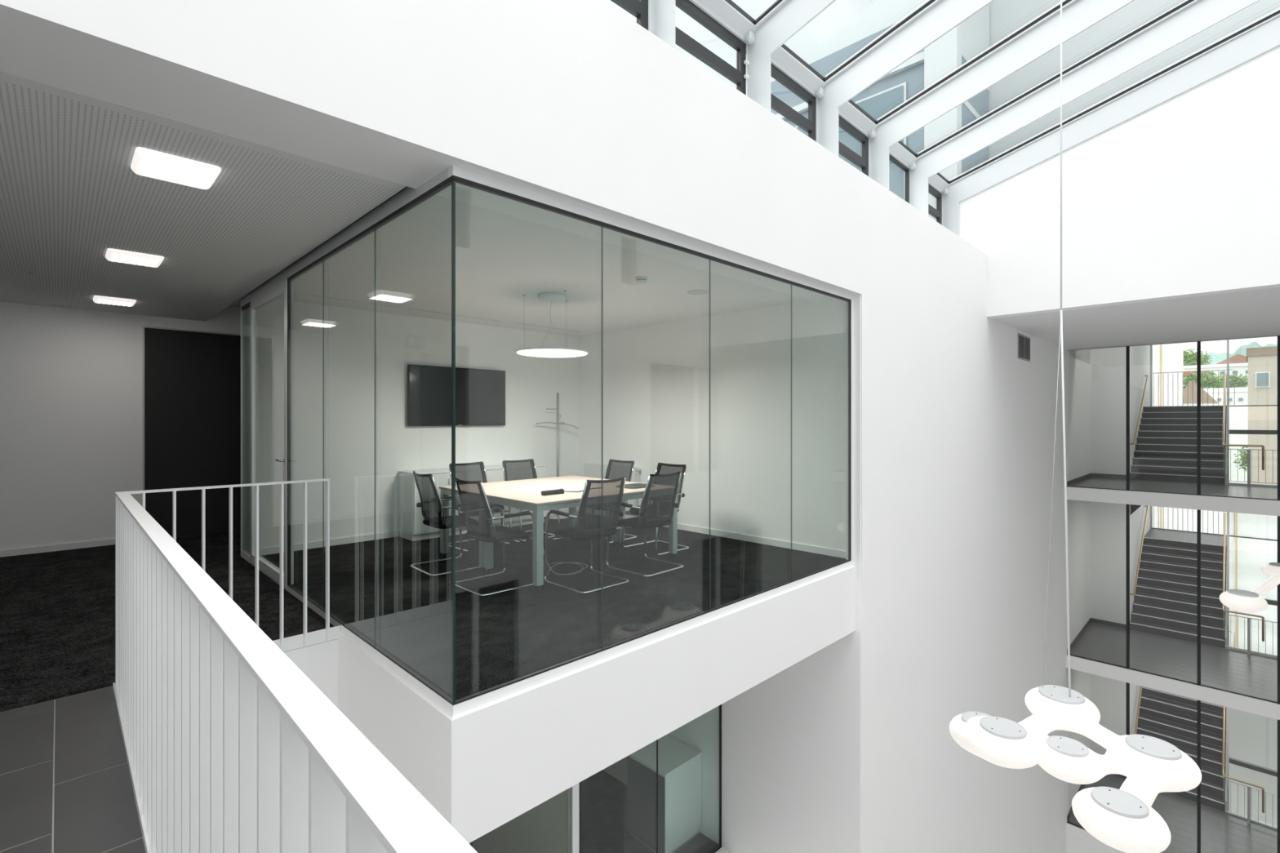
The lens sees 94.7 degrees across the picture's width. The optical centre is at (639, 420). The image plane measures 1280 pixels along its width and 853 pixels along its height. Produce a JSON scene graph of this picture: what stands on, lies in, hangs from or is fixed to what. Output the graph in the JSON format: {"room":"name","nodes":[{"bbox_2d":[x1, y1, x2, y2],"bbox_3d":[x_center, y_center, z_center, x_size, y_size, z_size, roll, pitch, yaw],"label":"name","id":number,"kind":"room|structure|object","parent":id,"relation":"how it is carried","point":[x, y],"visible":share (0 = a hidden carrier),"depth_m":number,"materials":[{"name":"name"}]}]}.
{"room":"office atrium","nodes":[
{"label":"office atrium","id":0,"kind":"room"},
{"bbox_2d":[0,302,240,550],"bbox_3d":[-5.766,0.055,8.121,9.200,3.550,0.200,0,0,-45],"label":"wall","id":1,"kind":"structure","parent":0,"point":[71,380],"depth_m":6.99,"materials":[{"name":"white paint"}]},
{"bbox_2d":[0,538,115,557],"bbox_3d":[-7.630,1.492,6.130,3.750,0.075,0.014,0,0,-45],"label":"baseboard","id":2,"kind":"structure","parent":1,"relation":"attached to","point":[30,550],"depth_m":6.90,"materials":[{"name":"white paint"}]},
{"bbox_2d":[142,325,240,537],"bbox_3d":[-5.845,0.168,7.884,1.245,2.725,0.026,0,0,-45],"label":"door","id":3,"kind":"structure","parent":1,"relation":"in","point":[192,379],"depth_m":7.78,"materials":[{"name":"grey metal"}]},
{"bbox_2d":[0,530,336,852],"bbox_3d":[-1.286,1.670,3.581,9.200,0.280,12.555,0,0,-45],"label":"floor","id":4,"kind":"structure","parent":0,"point":[57,608],"depth_m":3.35,"materials":[{"name":"black carpet"}]},
{"bbox_2d":[0,71,406,321],"bbox_3d":[-5.178,-1.451,4.114,4.408,0.238,6.330,0,0,-45],"label":"ceiling","id":5,"kind":"structure","parent":0,"point":[70,193],"depth_m":3.74,"materials":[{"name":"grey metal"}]},
{"bbox_2d":[93,295,136,306],"bbox_3d":[-5.798,-1.313,6.502,0.344,0.038,0.344,0,0,-45],"label":"recessed light","id":6,"kind":"object","parent":5,"relation":"in","point":[97,299],"visible":1,"depth_m":6.43,"materials":[{"name":"white plastic"}]},
{"bbox_2d":[105,248,164,267],"bbox_3d":[-4.105,-1.313,4.786,0.344,0.038,0.344,0,0,-45],"label":"recessed light","id":7,"kind":"object","parent":5,"relation":"in","point":[112,255],"visible":1,"depth_m":4.72,"materials":[{"name":"white plastic"}]},
{"bbox_2d":[130,146,221,189],"bbox_3d":[-2.440,-1.313,3.099,0.344,0.038,0.344,0,0,-45],"label":"recessed light","id":8,"kind":"object","parent":5,"relation":"in","point":[147,162],"visible":1,"depth_m":3.05,"materials":[{"name":"white plastic"}]},
{"bbox_2d":[229,294,245,307],"bbox_3d":[-3.472,-1.720,5.867,9.300,0.300,6.630,0,0,-45],"label":"ceiling slab","id":9,"kind":"structure","parent":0,"point":[237,304],"depth_m":7.94,"materials":[{"name":"paint"}]},
{"bbox_2d":[246,293,247,550],"bbox_3d":[-4.199,0.005,6.801,0.550,3.050,0.180,0,0,-45],"label":"wall","id":10,"kind":"structure","parent":0,"point":[246,294],"depth_m":6.65,"materials":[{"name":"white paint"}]},
{"bbox_2d":[284,639,337,708],"bbox_3d":[-2.757,3.683,3.835,1.463,4.193,0.167,0,0,-45],"label":"wall","id":11,"kind":"structure","parent":0,"point":[318,662],"depth_m":4.20,"materials":[{"name":"white paint"}]},
{"bbox_2d":[470,704,721,852],"bbox_3d":[-0.898,3.833,5.612,5.405,3.195,0.070,0,0,-45],"label":"window","id":12,"kind":"structure","parent":11,"relation":"in","point":[574,792],"depth_m":5.88,"materials":[{"name":"black metal"}]},
{"bbox_2d":[247,288,578,554],"bbox_3d":[-2.662,0.130,8.037,4.535,3.300,0.140,0,0,-45],"label":"wall","id":13,"kind":"structure","parent":0,"point":[532,384],"depth_m":7.31,"materials":[{"name":"white paint"}]},
{"bbox_2d":[258,506,578,555],"bbox_3d":[-2.601,1.442,7.988,4.493,0.075,0.014,0,0,-45],"label":"baseboard","id":14,"kind":"structure","parent":13,"relation":"attached to","point":[266,551],"depth_m":7.03,"materials":[{"name":"white paint"}]},
{"bbox_2d":[407,364,505,426],"bbox_3d":[-2.480,-0.324,8.062,1.425,0.792,0.080,0,0,-45],"label":"wall screen","id":15,"kind":"object","parent":13,"relation":"attached to","point":[480,393],"visible":1,"depth_m":8.00,"materials":[{"name":"black plastic"}]},
{"bbox_2d":[468,789,568,852],"bbox_3d":[-1.564,3.835,6.795,0.080,3.190,2.530,0,0,-45],"label":"wall","id":16,"kind":"structure","parent":0,"point":[543,828],"depth_m":6.28,"materials":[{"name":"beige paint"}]},
{"bbox_2d":[254,186,809,337],"bbox_3d":[-0.986,-1.413,6.367,4.495,0.115,4.592,0,0,-45],"label":"ceiling","id":17,"kind":"structure","parent":0,"point":[500,258],"depth_m":5.60,"materials":[{"name":"white paint"}]},
{"bbox_2d":[293,292,400,307],"bbox_3d":[-3.272,-1.354,6.647,1.140,0.004,0.032,0,0,-45],"label":"ceiling vent","id":18,"kind":"object","parent":17,"relation":"in","point":[294,292],"visible":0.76,"depth_m":6.61,"materials":[{"name":"black metal"}]},
{"bbox_2d":[407,307,450,314],"bbox_3d":[-2.612,-1.354,7.289,0.543,0.005,0.047,0,0,-45],"label":"ceiling vent","id":19,"kind":"object","parent":17,"relation":"in","point":[407,308],"depth_m":7.30,"materials":[{"name":"grey metal"}]},
{"bbox_2d":[455,314,503,321],"bbox_3d":[-2.114,-1.354,7.780,0.696,0.005,0.046,0,0,-45],"label":"ceiling vent","id":20,"kind":"object","parent":17,"relation":"in","point":[455,314],"depth_m":7.77,"materials":[{"name":"grey metal"}]},
{"bbox_2d":[513,322,582,332],"bbox_3d":[-1.308,-1.354,8.586,1.220,0.004,0.032,0,0,-45],"label":"ceiling vent","id":21,"kind":"object","parent":17,"relation":"in","point":[513,322],"visible":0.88,"depth_m":8.52,"materials":[{"name":"grey metal"}]},
{"bbox_2d":[515,289,589,357],"bbox_3d":[-0.948,-1.038,6.370,0.790,0.635,0.790,0,0,-45],"label":"pendant lamp","id":22,"kind":"object","parent":17,"relation":"hanging from","point":[543,352],"visible":1,"depth_m":6.25,"materials":[{"name":"white paint"}]},
{"bbox_2d":[635,275,648,284],"bbox_3d":[0.016,-1.325,5.579,0.116,0.060,0.116,0,0,-45],"label":"smoke detector","id":23,"kind":"object","parent":17,"relation":"attached to","point":[639,279],"visible":1,"depth_m":5.54,"materials":[{"name":"white paint"}]},
{"bbox_2d":[687,289,709,294],"bbox_3d":[0.614,-1.351,6.212,0.230,0.007,0.230,0,0,-45],"label":"ceiling speaker","id":24,"kind":"object","parent":17,"relation":"attached to","point":[694,291],"visible":1,"depth_m":6.21,"materials":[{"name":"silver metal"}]},
{"bbox_2d":[0,0,1090,852],"bbox_3d":[5.714,4.930,10.013,28.200,16.700,0.673,0,0,-45],"label":"wall","id":25,"kind":"structure","parent":0,"point":[576,102],"depth_m":5.41,"materials":[{"name":"white paint"}]},
{"bbox_2d":[610,0,651,32],"bbox_3d":[-0.407,-3.181,4.438,1.355,1.122,0.060,0,0,-45],"label":"window","id":26,"kind":"structure","parent":25,"relation":"in","point":[640,9],"depth_m":4.82,"materials":[{"name":"grey metal"}]},
{"bbox_2d":[675,0,749,96],"bbox_3d":[0.588,-3.181,5.399,1.355,1.122,0.090,0,0,-45],"label":"window","id":27,"kind":"structure","parent":25,"relation":"in","point":[740,76],"depth_m":5.53,"materials":[{"name":"grey metal"}]},
{"bbox_2d":[770,62,817,142],"bbox_3d":[1.562,-3.181,6.381,1.355,1.122,0.060,0,0,-45],"label":"window","id":28,"kind":"structure","parent":25,"relation":"in","point":[810,125],"depth_m":6.55,"materials":[{"name":"grey metal"}]},
{"bbox_2d":[838,115,870,177],"bbox_3d":[2.546,-3.181,7.352,1.355,1.122,0.060,0,0,-45],"label":"window","id":29,"kind":"structure","parent":25,"relation":"in","point":[864,162],"depth_m":7.57,"materials":[{"name":"grey metal"}]},
{"bbox_2d":[888,154,911,204],"bbox_3d":[3.530,-3.181,8.324,1.355,1.122,0.060,0,0,-45],"label":"window","id":30,"kind":"structure","parent":25,"relation":"in","point":[908,171],"depth_m":8.75,"materials":[{"name":"grey metal"}]},
{"bbox_2d":[928,183,942,225],"bbox_3d":[4.510,-3.181,9.290,1.341,1.122,0.060,0,0,-45],"label":"window","id":31,"kind":"structure","parent":25,"relation":"in","point":[937,213],"depth_m":9.63,"materials":[{"name":"grey metal"}]},
{"bbox_2d":[651,0,1279,235],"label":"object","id":32,"kind":"structure","parent":25,"relation":"in","point":[766,36],"depth_m":7.03,"materials":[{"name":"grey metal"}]},
{"bbox_2d":[949,0,1201,852],"bbox_3d":[3.536,-0.749,4.678,1.562,7.334,1.877,0,0,-12],"label":"lamp","id":33,"kind":"object","parent":32,"relation":"hanging from","point":[1124,820],"visible":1,"depth_m":4.62,"materials":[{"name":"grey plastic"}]},
{"bbox_2d":[1017,333,1030,361],"bbox_3d":[7.125,-1.347,10.924,0.870,0.455,0.012,0,0,-45],"label":"air vent","id":34,"kind":"object","parent":25,"relation":"in","point":[1024,342],"visible":1,"depth_m":10.91,"materials":[{"name":"silver metal"}]},
{"bbox_2d":[1066,822,1125,852],"bbox_3d":[11.896,11.455,11.706,0.140,3.650,5.602,0,0,-45],"label":"trim","id":35,"kind":"structure","parent":25,"relation":"attached to","point":[1073,846],"depth_m":13.49,"materials":[{"name":"white paint"}]},
{"bbox_2d":[1066,617,1125,653],"bbox_3d":[11.337,5.375,14.515,3.070,0.110,0.817,0,0,-45],"label":"baseboard","id":36,"kind":"structure","parent":25,"relation":"attached to","point":[1091,620],"depth_m":15.46,"materials":[{"name":"stone"}]},
{"bbox_2d":[1066,473,1125,485],"bbox_3d":[11.337,1.475,14.515,3.070,0.110,0.817,0,0,-45],"label":"baseboard","id":37,"kind":"structure","parent":25,"relation":"attached to","point":[1089,475],"depth_m":15.46,"materials":[{"name":"stone"}]},
{"bbox_2d":[1066,773,1125,821],"bbox_3d":[11.337,9.275,14.515,3.070,0.110,0.817,0,0,-45],"label":"baseboard","id":38,"kind":"structure","parent":25,"relation":"attached to","point":[1120,775],"depth_m":14.72,"materials":[{"name":"stone"}]},
{"bbox_2d":[1066,654,1279,719],"bbox_3d":[11.882,5.582,11.692,0.100,0.295,5.602,0,0,-45],"label":"floor slab edge","id":39,"kind":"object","parent":25,"relation":"attached to","point":[1242,703],"depth_m":12.28,"materials":[{"name":"white paint"}]},
{"bbox_2d":[1066,504,1279,703],"bbox_3d":[11.881,3.625,11.686,0.090,3.614,5.595,0,0,-45],"label":"window","id":40,"kind":"structure","parent":25,"relation":"in","point":[1127,506],"depth_m":12.07,"materials":[{"name":"black metal"}]},
{"bbox_2d":[1066,335,1279,500],"bbox_3d":[11.881,-0.050,11.686,0.090,3.164,5.595,0,0,-45],"label":"window","id":41,"kind":"structure","parent":25,"relation":"in","point":[1198,343],"depth_m":12.07,"materials":[{"name":"clear glass"}]},
{"bbox_2d":[1066,682,1279,852],"bbox_3d":[11.881,7.525,11.686,0.090,3.614,5.595,0,0,-45],"label":"window","id":42,"kind":"structure","parent":25,"relation":"in","point":[1127,685],"depth_m":12.06,"materials":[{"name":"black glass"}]},
{"bbox_2d":[1066,486,1279,515],"bbox_3d":[11.882,1.683,11.692,0.100,0.295,5.602,0,0,-45],"label":"floor slab edge","id":43,"kind":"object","parent":25,"relation":"attached to","point":[1220,504],"depth_m":12.28,"materials":[{"name":"white paint"}]},
{"bbox_2d":[261,514,846,700],"bbox_3d":[-0.986,1.510,6.324,4.555,0.060,4.652,0,0,-45],"label":"floor","id":44,"kind":"structure","parent":0,"point":[503,637],"depth_m":5.08,"materials":[{"name":"black carpet"}]},
{"bbox_2d":[410,471,480,577],"bbox_3d":[-1.943,0.994,5.937,0.602,0.972,0.574,0,0,-42],"label":"chair","id":45,"kind":"object","parent":44,"relation":"on","point":[431,504],"visible":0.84,"depth_m":5.75,"materials":[{"name":"black fabric"}]},
{"bbox_2d":[398,463,546,541],"bbox_3d":[-2.211,1.061,8.032,1.975,0.838,0.470,0,0,-45],"label":"sideboard","id":46,"kind":"object","parent":44,"relation":"on","point":[411,526],"visible":0.39,"depth_m":7.42,"materials":[{"name":"white paint"}]},
{"bbox_2d":[448,461,512,552],"bbox_3d":[-1.918,0.994,6.969,0.602,0.972,0.574,0,0,44],"label":"chair","id":47,"kind":"object","parent":44,"relation":"on","point":[475,471],"visible":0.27,"depth_m":7.13,"materials":[{"name":"black fabric"}]},
{"bbox_2d":[455,477,533,596],"bbox_3d":[-1.318,0.994,5.303,0.602,0.972,0.574,0,0,-45],"label":"chair","id":48,"kind":"object","parent":44,"relation":"on","point":[477,513],"visible":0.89,"depth_m":5.13,"materials":[{"name":"black fabric"}]},
{"bbox_2d":[439,475,617,572],"bbox_3d":[-1.204,1.097,6.698,1.835,0.765,0.914,0,0,-45],"label":"meeting table","id":49,"kind":"object","parent":44,"relation":"on","point":[545,482],"visible":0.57,"depth_m":6.42,"materials":[{"name":"laminate"}]},
{"bbox_2d":[502,458,559,542],"bbox_3d":[-1.413,0.994,7.468,0.574,0.972,0.602,0,0,-42],"label":"chair","id":50,"kind":"object","parent":44,"relation":"on","point":[522,469],"visible":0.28,"depth_m":7.65,"materials":[{"name":"black fabric"}]},
{"bbox_2d":[536,392,578,519],"bbox_3d":[-1.263,0.530,8.969,0.593,1.900,0.358,0,0,-45],"label":"coat stand","id":51,"kind":"object","parent":44,"relation":"on","point":[552,517],"visible":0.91,"depth_m":8.97,"materials":[{"name":"grey metal"}]},
{"bbox_2d":[543,550,587,576],"bbox_3d":[-0.757,1.141,5.868,0.502,0.698,0.498,0,0,-22],"label":"cable","id":52,"kind":"object","parent":44,"relation":"on","point":[583,568],"visible":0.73,"depth_m":5.81,"materials":[{"name":"grey plastic"}]},
{"bbox_2d":[484,480,677,591],"bbox_3d":[-0.557,1.074,6.043,1.835,0.812,0.915,0,0,-45],"label":"meeting table","id":53,"kind":"object","parent":44,"relation":"on","point":[532,500],"depth_m":5.53,"materials":[{"name":"laminate"}]},
{"bbox_2d":[624,483,646,488],"bbox_3d":[-0.050,0.705,6.372,0.380,0.020,0.300,0,0,-45],"label":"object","id":54,"kind":"object","parent":53,"relation":"on","point":[633,486],"visible":0.69,"depth_m":6.27,"materials":[{"name":"grey"}]},
{"bbox_2d":[543,476,629,594],"bbox_3d":[-0.475,0.994,5.379,0.574,0.972,0.602,0,0,-45],"label":"chair","id":55,"kind":"object","parent":44,"relation":"on","point":[589,510],"visible":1,"depth_m":5.21,"materials":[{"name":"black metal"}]},
{"bbox_2d":[574,459,636,544],"bbox_3d":[-0.412,0.994,7.405,0.574,0.972,0.602,0,0,44],"label":"chair","id":56,"kind":"object","parent":44,"relation":"on","point":[615,468],"visible":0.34,"depth_m":7.58,"materials":[{"name":"black fabric"}]},
{"bbox_2d":[605,471,684,577],"bbox_3d":[0.066,0.994,5.913,0.602,0.972,0.574,0,0,44],"label":"chair","id":57,"kind":"object","parent":44,"relation":"on","point":[658,504],"visible":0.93,"depth_m":5.74,"materials":[{"name":"black fabric"}]},
{"bbox_2d":[621,462,688,555],"bbox_3d":[0.192,0.994,6.793,0.602,0.972,0.574,0,0,-43],"label":"chair","id":58,"kind":"object","parent":44,"relation":"on","point":[662,468],"visible":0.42,"depth_m":6.80,"materials":[{"name":"black fabric"}]},
{"bbox_2d":[337,560,854,843],"bbox_3d":[0.050,1.859,5.269,4.587,0.748,1.734,0,0,-45],"label":"wall","id":59,"kind":"structure","parent":0,"point":[483,762],"depth_m":3.77,"materials":[{"name":"white paint"}]},
{"bbox_2d":[240,167,457,705],"bbox_3d":[-2.719,0.109,4.871,0.054,2.962,5.017,0,0,-45],"label":"window","id":60,"kind":"structure","parent":59,"relation":"in","point":[409,197],"depth_m":5.28,"materials":[{"name":"black metal"}]},
{"bbox_2d":[251,279,296,589],"bbox_3d":[-3.647,0.127,5.807,0.138,2.807,1.330,0,0,-45],"label":"door","id":61,"kind":"structure","parent":60,"relation":"attached to","point":[265,566],"depth_m":6.24,"materials":[{"name":"silver metal"}]},
{"bbox_2d":[581,769,721,852],"bbox_3d":[-2.251,5.556,6.778,5.718,0.249,3.589,0,0,-45],"label":"floor","id":62,"kind":"structure","parent":0,"point":[603,797],"depth_m":7.96,"materials":[{"name":"black carpet"}]},
{"bbox_2d":[626,734,702,852],"bbox_3d":[0.318,4.892,7.732,0.705,1.078,0.700,0,0,-45],"label":"base cabinet","id":63,"kind":"object","parent":62,"relation":"on","point":[679,764],"visible":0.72,"depth_m":7.53,"materials":[{"name":"white paint"}]},
{"bbox_2d":[578,294,861,852],"bbox_3d":[-0.007,5.730,8.788,0.300,15.100,6.940,0,0,-45],"label":"wall","id":64,"kind":"structure","parent":0,"point":[791,741],"depth_m":7.10,"materials":[{"name":"white paint"}]},
{"bbox_2d":[583,462,639,511],"bbox_3d":[-0.429,1.000,8.936,0.094,0.660,1.236,0,0,-45],"label":"radiator","id":65,"kind":"object","parent":64,"relation":"attached to","point":[590,469],"visible":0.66,"depth_m":9.07,"materials":[{"name":"white metal"}]},
{"bbox_2d":[624,515,846,558],"bbox_3d":[0.618,1.442,7.932,0.014,0.075,4.588,0,0,-45],"label":"baseboard","id":66,"kind":"structure","parent":64,"relation":"attached to","point":[829,552],"depth_m":7.04,"materials":[{"name":"white paint"}]},
{"bbox_2d":[715,847,731,852],"bbox_3d":[-0.932,5.606,5.441,5.718,0.348,0.155,0,0,-45],"label":"wall","id":67,"kind":"structure","parent":0,"point":[722,850],"depth_m":7.43,"materials":[{"name":"white paint"}]},
{"bbox_2d":[1090,346,1130,755],"bbox_3d":[12.483,3.105,15.646,0.150,12.450,0.817,0,0,-45],"label":"wall","id":68,"kind":"structure","parent":0,"point":[1108,365],"depth_m":15.60,"materials":[{"name":"white paint"}]},
{"bbox_2d":[959,44,1279,318],"bbox_3d":[7.293,-3.578,7.643,0.250,3.876,6.285,0,0,-45],"label":"wall","id":69,"kind":"structure","parent":0,"point":[1180,197],"depth_m":7.90,"materials":[{"name":"white paint"}]},
{"bbox_2d":[991,287,1279,350],"bbox_3d":[9.784,-1.815,9.621,6.076,0.350,5.602,0,0,-45],"label":"ceiling","id":70,"kind":"structure","parent":0,"point":[1253,313],"depth_m":9.81,"materials":[{"name":"paint"}]},
{"bbox_2d":[1218,562,1279,613],"bbox_3d":[11.186,0.584,9.862,5.823,4.443,1.174,0,0,-34],"label":"lamp","id":71,"kind":"object","parent":70,"relation":"hanging from","point":[1242,601],"visible":1,"depth_m":8.61,"materials":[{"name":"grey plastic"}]},
{"bbox_2d":[1130,345,1150,734],"bbox_3d":[14.621,3.405,17.323,5.250,13.750,0.200,0,0,-45],"label":"wall","id":72,"kind":"structure","parent":0,"point":[1140,355],"depth_m":16.27,"materials":[{"name":"white paint"}]},
{"bbox_2d":[1150,506,1277,541],"bbox_3d":[18.134,1.730,17.287,0.100,3.500,4.785,0,0,-45],"label":"window","id":73,"kind":"structure","parent":72,"relation":"in","point":[1151,507],"depth_m":18.26,"materials":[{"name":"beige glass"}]},
{"bbox_2d":[1150,345,1277,406],"bbox_3d":[18.134,-1.770,17.287,0.100,2.700,4.785,0,0,-45],"label":"window","id":74,"kind":"structure","parent":72,"relation":"in","point":[1151,346],"depth_m":18.92,"materials":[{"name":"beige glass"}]},
{"bbox_2d":[1067,773,1277,852],"bbox_3d":[13.014,9.480,12.809,3.080,0.300,5.602,0,0,-45],"label":"floor","id":75,"kind":"structure","parent":0,"point":[1221,832],"depth_m":13.43,"materials":[{"name":"grey tile"}]},
{"bbox_2d":[1133,631,1264,813],"bbox_3d":[15.307,7.880,16.172,5.492,3.200,2.402,0,0,-45],"label":"staircase","id":76,"kind":"structure","parent":75,"relation":"on","point":[1171,718],"depth_m":15.70,"materials":[{"name":"stone"}]},
{"bbox_2d":[1225,778,1277,829],"bbox_3d":[14.876,8.898,12.836,0.050,0.865,3.005,0,0,-45],"label":"guard","id":77,"kind":"object","parent":75,"relation":"on","point":[1248,818],"visible":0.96,"depth_m":13.61,"materials":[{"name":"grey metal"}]},
{"bbox_2d":[1226,706,1277,830],"bbox_3d":[15.026,7.530,12.962,0.100,3.600,2.994,0,0,-45],"label":"window","id":78,"kind":"structure","parent":75,"relation":"on","point":[1229,760],"depth_m":13.87,"materials":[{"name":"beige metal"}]},
{"bbox_2d":[1070,622,1277,702],"bbox_3d":[13.014,5.580,12.809,3.080,0.300,5.602,0,0,-45],"label":"floor","id":79,"kind":"structure","parent":0,"point":[1224,668],"depth_m":13.36,"materials":[{"name":"grey tile"}]},
{"bbox_2d":[1129,505,1264,648],"bbox_3d":[15.307,3.980,16.172,5.492,3.200,2.402,0,0,-45],"label":"staircase","id":80,"kind":"structure","parent":79,"relation":"on","point":[1164,604],"depth_m":15.75,"materials":[{"name":"stone"}]},
{"bbox_2d":[1225,613,1277,656],"bbox_3d":[14.876,4.997,12.836,0.050,0.865,3.005,0,0,-45],"label":"guard","id":81,"kind":"object","parent":79,"relation":"on","point":[1248,650],"visible":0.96,"depth_m":13.61,"materials":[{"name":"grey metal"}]},
{"bbox_2d":[1070,477,1277,499],"bbox_3d":[13.014,1.680,12.809,3.080,0.300,5.602,0,0,-45],"label":"floor","id":82,"kind":"structure","parent":0,"point":[1261,492],"depth_m":13.41,"materials":[{"name":"grey tile"}]},
{"bbox_2d":[1129,369,1264,484],"bbox_3d":[15.307,0.080,16.172,5.492,3.200,2.402,0,0,-45],"label":"staircase","id":83,"kind":"structure","parent":82,"relation":"on","point":[1166,451],"depth_m":15.65,"materials":[{"name":"stone"}]},
{"bbox_2d":[1226,448,1277,486],"bbox_3d":[14.876,1.097,12.836,0.050,0.865,3.005,0,0,-45],"label":"guard","id":84,"kind":"object","parent":82,"relation":"on","point":[1248,482],"visible":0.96,"depth_m":13.61,"materials":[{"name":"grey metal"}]},
{"bbox_2d":[1226,339,1277,487],"bbox_3d":[15.026,-0.795,12.962,0.100,4.650,2.994,0,0,-45],"label":"window","id":85,"kind":"structure","parent":82,"relation":"on","point":[1228,431],"depth_m":13.97,"materials":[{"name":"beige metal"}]},
{"bbox_2d":[1229,707,1277,826],"bbox_3d":[18.169,10.380,17.322,0.200,5.800,4.785,0,0,-45],"label":"window","id":86,"kind":"structure","parent":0,"point":[1253,738],"depth_m":17.31,"materials":[{"name":"glass"}]},
{"label":"outside","id":87,"kind":"structure","parent":0,"visible":0},
{"bbox_3d":[319.458,14.580,188.804,680.000,0.200,660.000,0,0,-45],"label":"ground","id":88,"kind":"structure","parent":87,"visible":0},
{"bbox_2d":[1152,342,1182,532],"bbox_3d":[25.217,3.480,28.503,0.300,22.000,1.562,0,0,-45],"label":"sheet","id":89,"kind":"object","parent":88,"relation":"on","point":[1167,357],"visible":0.11,"depth_m":28.34,"materials":[{"name":"white"}]},
{"bbox_2d":[1182,349,1212,365],"bbox_3d":[150.293,-2.529,160.014,8.317,34.019,8.276,0,0,-45],"label":"tree","id":90,"kind":"object","parent":88,"relation":"on","point":[1188,358],"visible":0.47,"depth_m":158.87,"materials":[{"name":"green plant"}]},
{"bbox_2d":[1182,380,1217,530],"bbox_3d":[54.218,5.352,57.875,8.281,18.257,3.847,0,0,-45],"label":"gabled house","id":91,"kind":"structure","parent":88,"relation":"on","point":[1189,392],"depth_m":54.86,"materials":[{"name":"white"}]},
{"bbox_2d":[1182,371,1226,389],"bbox_3d":[71.359,4.089,75.019,4.684,20.781,4.778,0,0,-45],"label":"tree","id":92,"kind":"object","parent":88,"relation":"on","point":[1188,378],"visible":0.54,"depth_m":74.04,"materials":[{"name":"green plant"}]},
{"bbox_2d":[1182,363,1248,386],"bbox_3d":[97.319,2.852,98.971,20.786,23.257,11.346,0,0,-45],"label":"building","id":93,"kind":"structure","parent":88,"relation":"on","point":[1239,368],"depth_m":91.68,"materials":[{"name":"white"}]},
{"bbox_2d":[1203,386,1248,485],"bbox_3d":[66.382,5.468,66.417,8.309,18.023,4.542,0,0,-45],"label":"house","id":94,"kind":"structure","parent":88,"relation":"on","point":[1238,415],"depth_m":63.21,"materials":[{"name":"white"}]},
{"bbox_2d":[1182,342,1277,364],"bbox_3d":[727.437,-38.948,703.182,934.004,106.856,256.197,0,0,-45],"label":"hill","id":95,"kind":"structure","parent":88,"relation":"on","point":[1242,350],"depth_m":614.23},
{"bbox_2d":[1184,508,1277,658],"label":"window","id":96,"kind":"structure","parent":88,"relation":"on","point":[1247,557],"depth_m":27.47,"materials":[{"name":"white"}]},
{"bbox_2d":[1213,373,1248,387],"bbox_3d":[78.284,4.097,77.973,4.436,20.767,4.445,0,0,-45],"label":"tree","id":97,"kind":"object","parent":88,"relation":"on","point":[1240,382],"visible":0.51,"depth_m":77.05,"materials":[{"name":"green plant"}]},
{"bbox_2d":[1216,354,1248,364],"bbox_3d":[124.293,0.588,122.598,14.334,27.784,7.382,0,0,-45],"label":"roof","id":98,"kind":"structure","parent":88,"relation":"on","point":[1237,358],"depth_m":117.69,"materials":[{"name":"tile"}]},
{"bbox_2d":[1233,446,1248,471],"bbox_3d":[58.064,8.344,55.005,3.808,12.273,3.784,0,0,-45],"label":"tree","id":99,"kind":"object","parent":88,"relation":"on","point":[1242,459],"visible":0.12,"depth_m":55.78,"materials":[{"name":"green plant"}]},
{"bbox_2d":[1246,346,1277,484],"bbox_3d":[39.734,5.028,36.787,5.220,18.904,2.659,0,0,-45],"label":"house","id":100,"kind":"structure","parent":88,"relation":"on","point":[1262,361],"depth_m":35.53,"materials":[{"name":"beige paint"}]},
{"bbox_3d":[1.356,-1.900,17.846,33.000,0.040,16.500,0,0,-45],"label":"roof","id":101,"kind":"structure","parent":0,"visible":0},
{"bbox_2d":[603,0,1279,221],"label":"window","id":102,"kind":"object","parent":101,"relation":"on","point":[845,27],"visible":0.09,"depth_m":12.15,"materials":[{"name":"clear glass"}]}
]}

